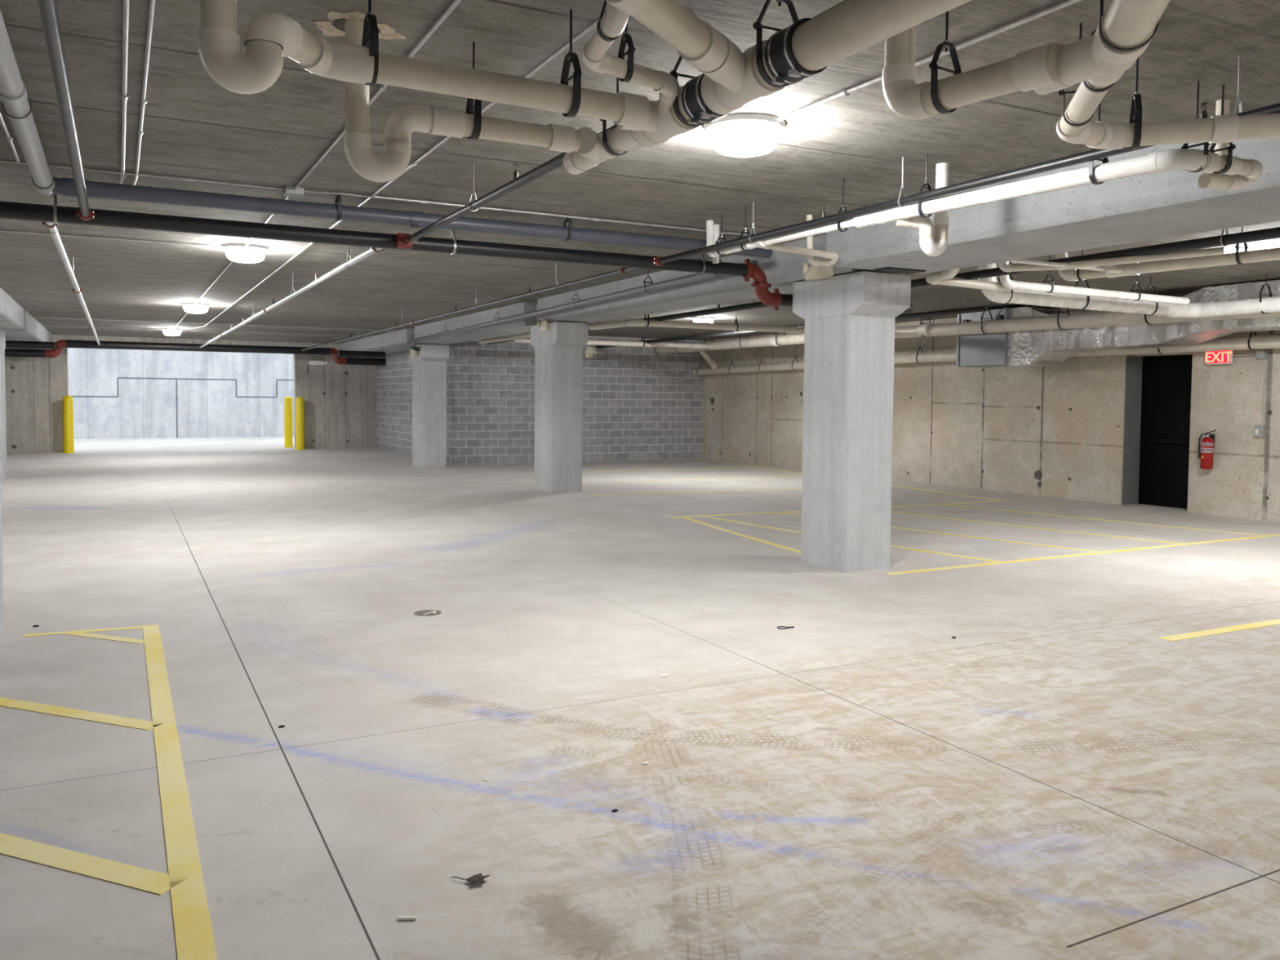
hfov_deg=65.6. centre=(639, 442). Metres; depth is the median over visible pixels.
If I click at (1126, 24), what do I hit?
drain pipe
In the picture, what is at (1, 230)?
conduit
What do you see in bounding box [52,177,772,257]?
pipe
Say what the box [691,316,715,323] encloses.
ceiling light
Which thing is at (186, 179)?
conduit
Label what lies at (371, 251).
pipe
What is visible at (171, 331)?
ceiling light
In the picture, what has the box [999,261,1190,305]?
drain pipe
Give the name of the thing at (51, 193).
hanger
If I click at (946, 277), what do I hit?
pipe
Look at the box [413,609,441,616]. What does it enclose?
floor drain
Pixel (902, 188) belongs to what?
hanger
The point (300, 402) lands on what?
bollard
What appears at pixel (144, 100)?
conduit
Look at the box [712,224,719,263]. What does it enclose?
pipe
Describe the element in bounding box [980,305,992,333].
hanger
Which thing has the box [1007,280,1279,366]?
duct
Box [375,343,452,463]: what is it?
wall
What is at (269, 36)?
pipe
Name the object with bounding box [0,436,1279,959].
floor
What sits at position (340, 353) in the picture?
pipe
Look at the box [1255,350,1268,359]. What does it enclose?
electrical box
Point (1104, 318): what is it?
drain pipe
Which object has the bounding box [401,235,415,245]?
coupling
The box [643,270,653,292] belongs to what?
hanger
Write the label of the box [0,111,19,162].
conduit
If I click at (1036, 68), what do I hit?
pipe
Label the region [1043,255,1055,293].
hanger
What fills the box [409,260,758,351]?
pipe
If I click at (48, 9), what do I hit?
pipe
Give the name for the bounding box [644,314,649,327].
hanger
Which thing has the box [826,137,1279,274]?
concrete beam
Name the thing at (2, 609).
concrete column
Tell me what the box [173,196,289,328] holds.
conduit
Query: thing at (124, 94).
conduit
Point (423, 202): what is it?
conduit
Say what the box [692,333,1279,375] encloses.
drain pipe
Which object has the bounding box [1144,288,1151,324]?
hanger
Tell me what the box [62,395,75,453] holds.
bollard
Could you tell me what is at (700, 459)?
parking line
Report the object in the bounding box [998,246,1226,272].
pipe
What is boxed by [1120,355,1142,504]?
trim
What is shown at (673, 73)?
hanger
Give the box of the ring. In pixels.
[777,626,794,629]
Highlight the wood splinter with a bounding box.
[397,915,416,919]
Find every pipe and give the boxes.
[0,9,54,195]
[0,200,912,313]
[4,339,385,365]
[36,0,89,217]
[42,222,100,345]
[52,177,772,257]
[197,0,649,128]
[199,247,383,348]
[301,266,643,351]
[343,17,581,182]
[404,0,846,244]
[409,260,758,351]
[478,324,590,343]
[486,226,1279,344]
[512,337,712,348]
[563,0,971,174]
[581,1,679,114]
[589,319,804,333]
[595,306,986,348]
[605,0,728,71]
[653,311,1279,354]
[657,102,1279,263]
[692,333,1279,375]
[706,148,1209,257]
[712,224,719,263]
[759,214,838,266]
[882,19,1062,119]
[895,162,948,256]
[925,268,1007,292]
[977,262,1279,318]
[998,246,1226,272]
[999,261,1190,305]
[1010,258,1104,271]
[1033,0,1279,149]
[1056,247,1279,281]
[1197,98,1262,191]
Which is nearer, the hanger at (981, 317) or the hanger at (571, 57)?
the hanger at (571, 57)
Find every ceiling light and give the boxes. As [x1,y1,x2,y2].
[162,328,182,335]
[181,302,210,313]
[222,243,268,262]
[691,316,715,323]
[703,112,785,157]
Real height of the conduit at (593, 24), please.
0.033 m
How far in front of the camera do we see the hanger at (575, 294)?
14.87 m
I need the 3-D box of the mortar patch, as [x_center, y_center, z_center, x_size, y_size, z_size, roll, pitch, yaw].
[-1.277,-1.858,4.429,0.368,0.007,0.343,1,3,5]
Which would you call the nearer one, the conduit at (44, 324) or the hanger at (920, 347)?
the hanger at (920, 347)
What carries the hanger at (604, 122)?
hanging from the ceiling
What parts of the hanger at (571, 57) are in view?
rod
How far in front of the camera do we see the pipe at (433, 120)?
4.46 m
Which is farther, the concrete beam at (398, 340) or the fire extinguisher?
the concrete beam at (398, 340)
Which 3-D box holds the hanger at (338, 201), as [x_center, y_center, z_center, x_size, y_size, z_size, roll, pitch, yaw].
[-2.473,-1.928,8.149,0.030,0.218,0.182,-1,3,-28]
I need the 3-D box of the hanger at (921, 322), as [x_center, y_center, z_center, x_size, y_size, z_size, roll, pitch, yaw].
[5.301,-2.189,18.438,0.284,0.474,0.028,-1,3,-28]
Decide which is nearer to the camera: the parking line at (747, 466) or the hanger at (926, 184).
the hanger at (926, 184)
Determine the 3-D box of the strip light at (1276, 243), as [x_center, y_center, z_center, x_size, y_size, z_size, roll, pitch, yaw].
[6.546,-1.984,9.899,0.140,0.099,1.400,-1,3,-28]
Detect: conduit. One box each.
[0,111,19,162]
[0,159,283,190]
[0,229,223,247]
[35,316,396,331]
[44,324,373,336]
[119,0,130,183]
[131,0,155,185]
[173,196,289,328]
[189,11,606,328]
[293,0,462,190]
[304,189,752,235]
[777,0,1081,121]
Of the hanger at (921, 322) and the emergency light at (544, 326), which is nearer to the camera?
the emergency light at (544, 326)
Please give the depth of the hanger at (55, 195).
7.48 m
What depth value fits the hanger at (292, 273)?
13.47 m
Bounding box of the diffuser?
[1226,244,1279,253]
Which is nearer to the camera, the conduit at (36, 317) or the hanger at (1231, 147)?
the hanger at (1231, 147)
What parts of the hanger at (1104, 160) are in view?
rod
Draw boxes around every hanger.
[1,98,31,119]
[31,172,53,189]
[47,193,57,234]
[53,173,57,223]
[70,257,77,284]
[289,272,294,297]
[334,194,342,221]
[345,245,352,267]
[361,0,378,85]
[450,230,456,254]
[466,41,481,140]
[467,163,477,211]
[473,287,477,309]
[493,305,500,324]
[553,262,558,290]
[560,8,581,117]
[562,217,572,240]
[570,287,580,307]
[596,0,619,41]
[600,77,627,155]
[617,21,635,82]
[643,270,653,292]
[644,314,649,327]
[669,14,702,127]
[696,339,702,375]
[697,236,705,273]
[715,213,726,255]
[733,311,738,330]
[738,206,749,250]
[748,202,755,242]
[752,0,799,88]
[791,346,797,369]
[837,177,848,231]
[897,156,906,207]
[915,337,922,363]
[917,152,932,217]
[920,316,931,337]
[928,10,962,114]
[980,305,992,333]
[997,274,1013,303]
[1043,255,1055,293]
[1057,22,1093,126]
[1057,307,1070,329]
[1075,279,1089,310]
[1076,249,1084,280]
[1083,0,1115,92]
[1088,102,1108,184]
[1098,0,1159,52]
[1128,57,1142,149]
[1130,275,1142,301]
[1143,275,1158,315]
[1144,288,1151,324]
[1181,80,1211,172]
[1208,84,1235,173]
[1220,228,1228,246]
[1233,55,1242,114]
[1235,226,1248,264]
[1247,331,1256,350]
[1258,273,1272,314]
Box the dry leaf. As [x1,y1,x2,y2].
[451,873,489,884]
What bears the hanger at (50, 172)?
hanging from the ceiling
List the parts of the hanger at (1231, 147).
rod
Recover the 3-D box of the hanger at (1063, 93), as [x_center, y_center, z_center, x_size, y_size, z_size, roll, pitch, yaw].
[1.921,-1.607,4.345,0.170,0.442,0.025,1,3,17]
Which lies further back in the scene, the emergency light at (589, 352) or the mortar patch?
the emergency light at (589, 352)
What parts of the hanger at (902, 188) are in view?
rod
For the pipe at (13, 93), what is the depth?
5.20 m
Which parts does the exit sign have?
panel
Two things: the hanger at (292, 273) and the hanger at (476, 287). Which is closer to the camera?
the hanger at (292, 273)
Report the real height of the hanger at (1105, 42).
0.470 m
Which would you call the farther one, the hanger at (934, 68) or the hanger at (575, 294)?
the hanger at (575, 294)
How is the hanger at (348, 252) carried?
hanging from the ceiling
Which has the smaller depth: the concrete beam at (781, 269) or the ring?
the ring
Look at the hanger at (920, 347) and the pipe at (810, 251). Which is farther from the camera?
the hanger at (920, 347)
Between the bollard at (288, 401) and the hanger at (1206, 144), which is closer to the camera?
the hanger at (1206, 144)
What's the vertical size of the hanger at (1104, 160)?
0.450 m
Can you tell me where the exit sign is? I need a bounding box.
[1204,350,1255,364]
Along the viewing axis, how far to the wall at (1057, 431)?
18.25 m
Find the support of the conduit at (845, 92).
attached to the ceiling
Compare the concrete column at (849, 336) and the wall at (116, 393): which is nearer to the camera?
the concrete column at (849, 336)
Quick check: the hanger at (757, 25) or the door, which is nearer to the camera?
the hanger at (757, 25)
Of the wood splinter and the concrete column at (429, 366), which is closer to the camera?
the wood splinter
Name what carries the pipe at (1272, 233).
hanging from the hanger at (1226, 229)
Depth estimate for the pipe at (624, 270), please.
13.73 m
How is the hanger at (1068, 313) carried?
hanging from the ceiling
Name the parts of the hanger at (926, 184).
rod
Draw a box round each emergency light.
[308,360,327,364]
[409,349,417,355]
[537,319,550,331]
[585,346,595,357]
[803,258,833,280]
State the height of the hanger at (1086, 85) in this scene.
0.442 m
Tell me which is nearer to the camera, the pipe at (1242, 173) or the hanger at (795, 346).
the pipe at (1242, 173)
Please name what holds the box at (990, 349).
attached to the duct
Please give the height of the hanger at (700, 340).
1.001 m
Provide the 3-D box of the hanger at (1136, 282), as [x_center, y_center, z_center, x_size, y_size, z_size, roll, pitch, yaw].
[5.991,-1.919,11.992,0.024,0.426,0.154,-1,3,-28]
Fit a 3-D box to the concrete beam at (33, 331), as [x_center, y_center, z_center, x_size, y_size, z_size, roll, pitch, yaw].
[-15.001,-2.645,23.817,1.130,0.405,9.300,-1,3,-28]
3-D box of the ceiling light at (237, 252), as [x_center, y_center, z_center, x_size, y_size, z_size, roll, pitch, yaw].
[-4.405,-2.098,11.094,0.490,0.175,0.490,-1,3,-28]
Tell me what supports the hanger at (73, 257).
hanging from the ceiling
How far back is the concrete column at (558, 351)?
16.50 m
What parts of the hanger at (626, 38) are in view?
rod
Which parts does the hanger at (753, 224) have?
rod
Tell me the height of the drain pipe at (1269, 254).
0.456 m
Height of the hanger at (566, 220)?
0.218 m
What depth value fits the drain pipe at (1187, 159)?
5.94 m
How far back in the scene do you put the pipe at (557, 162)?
6.51 m
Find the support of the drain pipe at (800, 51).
hanging from the hanger at (757, 25)
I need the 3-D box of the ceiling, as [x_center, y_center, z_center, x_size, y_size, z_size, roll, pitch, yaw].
[-5.704,-2.372,12.207,29.300,0.250,39.100,-1,3,-28]
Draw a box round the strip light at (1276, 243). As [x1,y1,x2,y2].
[1225,240,1279,253]
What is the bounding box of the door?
[1137,354,1192,508]
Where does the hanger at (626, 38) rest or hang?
hanging from the ceiling
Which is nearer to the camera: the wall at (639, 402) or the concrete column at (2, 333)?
the concrete column at (2, 333)
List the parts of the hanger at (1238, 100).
rod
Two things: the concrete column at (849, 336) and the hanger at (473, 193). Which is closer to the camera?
the hanger at (473, 193)
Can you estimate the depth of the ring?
7.39 m
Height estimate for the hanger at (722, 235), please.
0.367 m
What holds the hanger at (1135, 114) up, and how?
hanging from the ceiling
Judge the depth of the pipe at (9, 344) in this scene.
23.46 m
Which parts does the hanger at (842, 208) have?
rod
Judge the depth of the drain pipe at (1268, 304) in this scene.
12.52 m
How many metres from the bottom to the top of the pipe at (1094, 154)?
0.149 m
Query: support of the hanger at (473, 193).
hanging from the ceiling
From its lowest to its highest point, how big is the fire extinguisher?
0.599 m
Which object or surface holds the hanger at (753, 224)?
hanging from the ceiling
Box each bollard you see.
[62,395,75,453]
[284,395,293,447]
[295,396,305,449]
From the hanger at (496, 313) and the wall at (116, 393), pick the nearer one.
the hanger at (496, 313)
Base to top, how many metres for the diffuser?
0.050 m
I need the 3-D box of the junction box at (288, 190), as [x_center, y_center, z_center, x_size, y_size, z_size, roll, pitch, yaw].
[-2.759,-1.998,7.916,0.150,0.062,0.150,-1,3,-28]
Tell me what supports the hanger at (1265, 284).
hanging from the ceiling
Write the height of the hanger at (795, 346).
0.943 m
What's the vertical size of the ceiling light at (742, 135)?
0.175 m
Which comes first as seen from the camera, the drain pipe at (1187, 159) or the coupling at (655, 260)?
the drain pipe at (1187, 159)
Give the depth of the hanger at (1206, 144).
5.10 m
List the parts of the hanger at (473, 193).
rod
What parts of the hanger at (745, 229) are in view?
rod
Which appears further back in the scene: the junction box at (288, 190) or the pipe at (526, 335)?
the pipe at (526, 335)
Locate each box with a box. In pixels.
[282,185,305,198]
[306,364,311,378]
[955,307,1018,367]
[1253,358,1266,436]
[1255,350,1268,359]
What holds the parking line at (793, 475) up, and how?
on the floor
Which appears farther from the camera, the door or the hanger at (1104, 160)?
the door
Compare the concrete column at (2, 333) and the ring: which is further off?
the concrete column at (2, 333)
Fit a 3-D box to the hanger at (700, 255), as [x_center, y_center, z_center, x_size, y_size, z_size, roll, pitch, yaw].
[0.627,-1.913,10.162,0.022,0.371,0.142,-1,3,-28]
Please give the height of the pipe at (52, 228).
0.080 m
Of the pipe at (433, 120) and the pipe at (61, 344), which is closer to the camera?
the pipe at (433, 120)
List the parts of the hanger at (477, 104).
rod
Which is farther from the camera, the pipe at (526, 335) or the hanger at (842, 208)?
the pipe at (526, 335)
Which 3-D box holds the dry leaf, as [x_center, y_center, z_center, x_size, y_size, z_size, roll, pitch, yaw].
[-0.590,1.529,3.496,0.125,0.014,0.084,3,3,38]
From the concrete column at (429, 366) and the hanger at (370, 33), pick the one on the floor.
the concrete column at (429, 366)
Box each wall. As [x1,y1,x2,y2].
[4,334,375,453]
[67,347,293,439]
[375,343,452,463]
[452,333,704,464]
[702,307,1279,522]
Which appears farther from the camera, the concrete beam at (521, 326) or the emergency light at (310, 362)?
the emergency light at (310, 362)
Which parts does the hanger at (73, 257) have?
rod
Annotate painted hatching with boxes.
[0,624,217,959]
[669,500,1279,574]
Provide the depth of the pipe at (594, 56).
3.99 m
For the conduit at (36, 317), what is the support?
attached to the ceiling
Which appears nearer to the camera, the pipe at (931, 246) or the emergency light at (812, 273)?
the pipe at (931, 246)
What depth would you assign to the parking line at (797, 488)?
17.26 m
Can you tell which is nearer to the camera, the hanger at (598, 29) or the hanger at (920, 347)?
the hanger at (598, 29)
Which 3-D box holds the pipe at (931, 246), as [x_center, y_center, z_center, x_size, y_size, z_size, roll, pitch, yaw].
[1.972,-1.620,6.914,0.384,0.644,0.149,0,3,-7]
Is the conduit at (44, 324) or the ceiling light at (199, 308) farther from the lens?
the conduit at (44, 324)
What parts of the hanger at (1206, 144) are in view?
rod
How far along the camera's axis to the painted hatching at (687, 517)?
12.34 m
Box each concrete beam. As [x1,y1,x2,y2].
[0,287,23,328]
[0,310,53,342]
[337,328,419,357]
[414,302,538,344]
[537,234,908,323]
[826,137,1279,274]
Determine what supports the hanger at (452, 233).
hanging from the ceiling
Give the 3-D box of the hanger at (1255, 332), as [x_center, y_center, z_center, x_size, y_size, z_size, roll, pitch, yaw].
[8.810,-1.766,14.265,0.208,0.884,0.028,-1,3,-28]
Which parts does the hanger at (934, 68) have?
rod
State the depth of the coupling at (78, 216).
7.49 m
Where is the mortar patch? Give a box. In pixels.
[312,9,406,39]
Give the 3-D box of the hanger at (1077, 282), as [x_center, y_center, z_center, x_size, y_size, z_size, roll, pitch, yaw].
[5.451,-1.893,12.268,0.026,0.512,0.260,-1,3,-28]
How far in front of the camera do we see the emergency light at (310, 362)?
31.48 m
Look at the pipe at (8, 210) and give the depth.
8.56 m
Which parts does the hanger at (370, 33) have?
rod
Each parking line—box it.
[589,488,801,496]
[590,466,760,471]
[615,475,802,481]
[700,458,999,500]
[1158,618,1279,641]
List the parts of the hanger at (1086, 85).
rod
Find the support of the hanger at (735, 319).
hanging from the ceiling
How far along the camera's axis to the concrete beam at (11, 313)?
17.48 m
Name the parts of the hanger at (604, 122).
rod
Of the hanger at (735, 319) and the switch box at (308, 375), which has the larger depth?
the switch box at (308, 375)
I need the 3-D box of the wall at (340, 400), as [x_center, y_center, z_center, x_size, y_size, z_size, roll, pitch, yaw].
[-14.735,-1.370,29.447,29.300,3.450,0.300,-1,3,-28]
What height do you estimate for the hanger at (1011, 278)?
0.512 m
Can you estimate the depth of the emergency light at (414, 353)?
23.68 m
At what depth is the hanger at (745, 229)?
8.54 m
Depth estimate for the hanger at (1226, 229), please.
8.21 m
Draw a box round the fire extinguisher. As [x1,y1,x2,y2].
[1198,430,1216,469]
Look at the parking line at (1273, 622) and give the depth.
7.42 m
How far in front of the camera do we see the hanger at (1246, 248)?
8.68 m
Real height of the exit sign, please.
0.215 m
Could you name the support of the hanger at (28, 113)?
hanging from the ceiling
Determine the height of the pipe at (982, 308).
0.169 m
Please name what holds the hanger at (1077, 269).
hanging from the ceiling
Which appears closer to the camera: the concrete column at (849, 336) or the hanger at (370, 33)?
the hanger at (370, 33)
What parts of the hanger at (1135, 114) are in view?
rod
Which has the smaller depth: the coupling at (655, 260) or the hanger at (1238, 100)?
the hanger at (1238, 100)
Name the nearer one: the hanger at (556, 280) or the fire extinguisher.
the hanger at (556, 280)
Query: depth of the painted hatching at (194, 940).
3.75 m
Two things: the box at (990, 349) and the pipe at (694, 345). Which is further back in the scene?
the pipe at (694, 345)
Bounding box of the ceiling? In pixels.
[0,0,1279,343]
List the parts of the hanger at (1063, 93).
rod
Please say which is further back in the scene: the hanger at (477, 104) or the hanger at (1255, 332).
the hanger at (1255, 332)
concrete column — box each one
[0,328,7,479]
[0,442,4,637]
[409,343,448,466]
[530,321,588,492]
[792,271,911,572]
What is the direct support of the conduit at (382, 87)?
attached to the ceiling
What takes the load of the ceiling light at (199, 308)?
attached to the ceiling
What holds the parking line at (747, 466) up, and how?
on the floor
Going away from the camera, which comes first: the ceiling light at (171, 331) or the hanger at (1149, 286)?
the hanger at (1149, 286)

